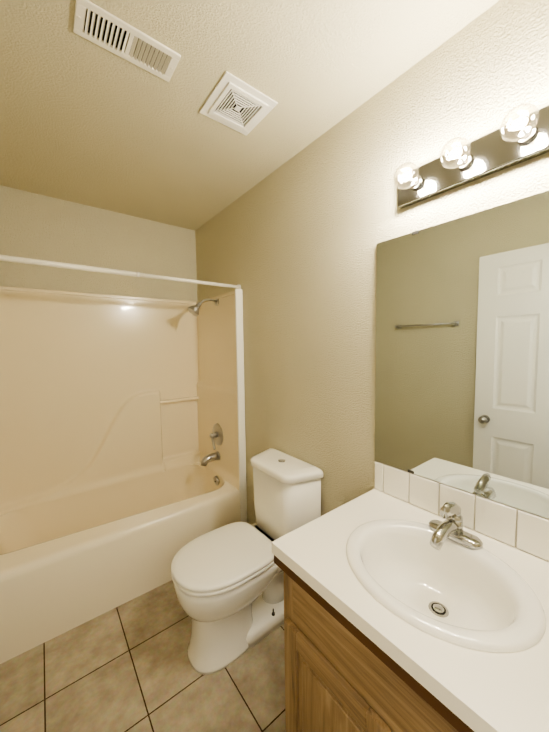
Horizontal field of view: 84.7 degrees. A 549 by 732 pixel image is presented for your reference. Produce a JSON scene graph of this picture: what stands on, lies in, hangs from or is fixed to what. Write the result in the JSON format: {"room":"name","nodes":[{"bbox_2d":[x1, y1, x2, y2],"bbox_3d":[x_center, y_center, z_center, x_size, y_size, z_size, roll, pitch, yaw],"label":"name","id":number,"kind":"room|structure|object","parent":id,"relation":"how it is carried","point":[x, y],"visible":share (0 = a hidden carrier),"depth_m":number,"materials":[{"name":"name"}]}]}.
{"room":"bathroom","nodes":[
{"label":"bathroom","id":0,"kind":"room"},
{"bbox_2d":[0,185,196,301],"bbox_3d":[-1.302,0.079,2.275,1.520,2.440,0.100,-4,5,-38],"label":"wall","id":1,"kind":"structure","parent":0,"point":[38,226],"depth_m":2.15,"materials":[{"name":"paint"}]},
{"bbox_2d":[0,580,284,731],"bbox_3d":[-0.364,1.416,1.183,1.720,0.100,3.097,-4,5,-38],"label":"floor","id":2,"kind":"structure","parent":0,"point":[126,667],"depth_m":1.30,"materials":[{"name":"tile"}]},
{"bbox_2d":[0,286,246,663],"bbox_3d":[-1.034,0.406,1.958,1.514,1.824,0.753,-4,5,-38],"label":"bathtub surround","id":3,"kind":"object","parent":2,"relation":"on","point":[122,454],"visible":1,"depth_m":2.08,"materials":[{"name":"beige plastic"}]},
{"bbox_2d":[171,448,322,674],"bbox_3d":[-0.157,0.934,1.524,0.704,0.808,0.452,-4,5,-38],"label":"toilet","id":4,"kind":"object","parent":2,"relation":"on","point":[228,580],"visible":0.88,"depth_m":1.45,"materials":[{"name":"white ceramic"}]},
{"bbox_2d":[271,461,548,731],"bbox_3d":[0.462,0.900,0.835,0.584,0.954,0.811,-4,5,-38],"label":"bathroom vanity","id":5,"kind":"object","parent":2,"relation":"on","point":[414,603],"visible":1,"depth_m":0.82,"materials":[{"name":"brown wood"}]},
{"bbox_2d":[428,501,482,549],"bbox_3d":[0.524,0.481,0.917,0.171,0.132,0.156,-4,5,-38],"label":"faucet","id":6,"kind":"object","parent":5,"relation":"on","point":[450,531],"depth_m":0.91,"materials":[{"name":"silver metal"}]},
{"bbox_2d":[0,0,499,229],"bbox_3d":[-0.400,-1.118,1.006,1.720,0.100,3.097,-4,5,-38],"label":"ceiling","id":7,"kind":"structure","parent":0,"point":[83,121],"depth_m":1.17,"materials":[{"name":"paint"}]},
{"bbox_2d":[73,0,180,81],"bbox_3d":[-0.478,-1.060,0.993,0.303,0.009,0.128,-4,5,-38],"label":"ceiling vent","id":8,"kind":"object","parent":7,"relation":"in","point":[101,27],"visible":1,"depth_m":0.98,"materials":[{"name":"white metal"}]},
{"bbox_2d":[199,71,277,135],"bbox_3d":[-0.154,-1.083,1.265,0.240,0.012,0.240,-4,5,-38],"label":"fan","id":9,"kind":"object","parent":7,"relation":"attached to","point":[237,104],"visible":1,"depth_m":1.25,"materials":[{"name":"white plastic"}]},
{"bbox_2d":[195,0,548,524],"bbox_3d":[0.257,0.105,1.590,0.100,2.440,3.097,-4,5,-38],"label":"wall","id":10,"kind":"structure","parent":0,"point":[289,246],"depth_m":1.38,"materials":[{"name":"paint"}]},
{"bbox_2d":[375,190,548,518],"bbox_3d":[0.676,-0.028,0.947,0.009,0.914,0.811,-4,5,-38],"label":"mirror","id":11,"kind":"object","parent":10,"relation":"attached to","point":[462,360],"visible":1,"depth_m":0.98,"materials":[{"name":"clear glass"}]},
{"bbox_2d":[394,103,548,208],"bbox_3d":[0.614,-0.636,0.862,0.146,0.110,0.610,-4,5,-38],"label":"sconce","id":12,"kind":"object","parent":10,"relation":"attached to","point":[520,140],"visible":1,"depth_m":0.91,"materials":[{"name":"silver metal"}]},
{"bbox_3d":[-1.021,0.193,0.599,0.100,2.440,3.097,-4,5,-38],"label":"wall","id":13,"kind":"structure","parent":0,"visible":0},
{"bbox_2d":[0,255,240,288],"bbox_3d":[-0.840,-0.506,1.627,1.512,0.040,0.040,-4,5,-38],"label":"shower rail","id":14,"kind":"object","parent":13,"relation":"attached to","point":[7,258],"visible":0.9,"depth_m":1.57,"materials":[{"name":"white metal"}]}
]}

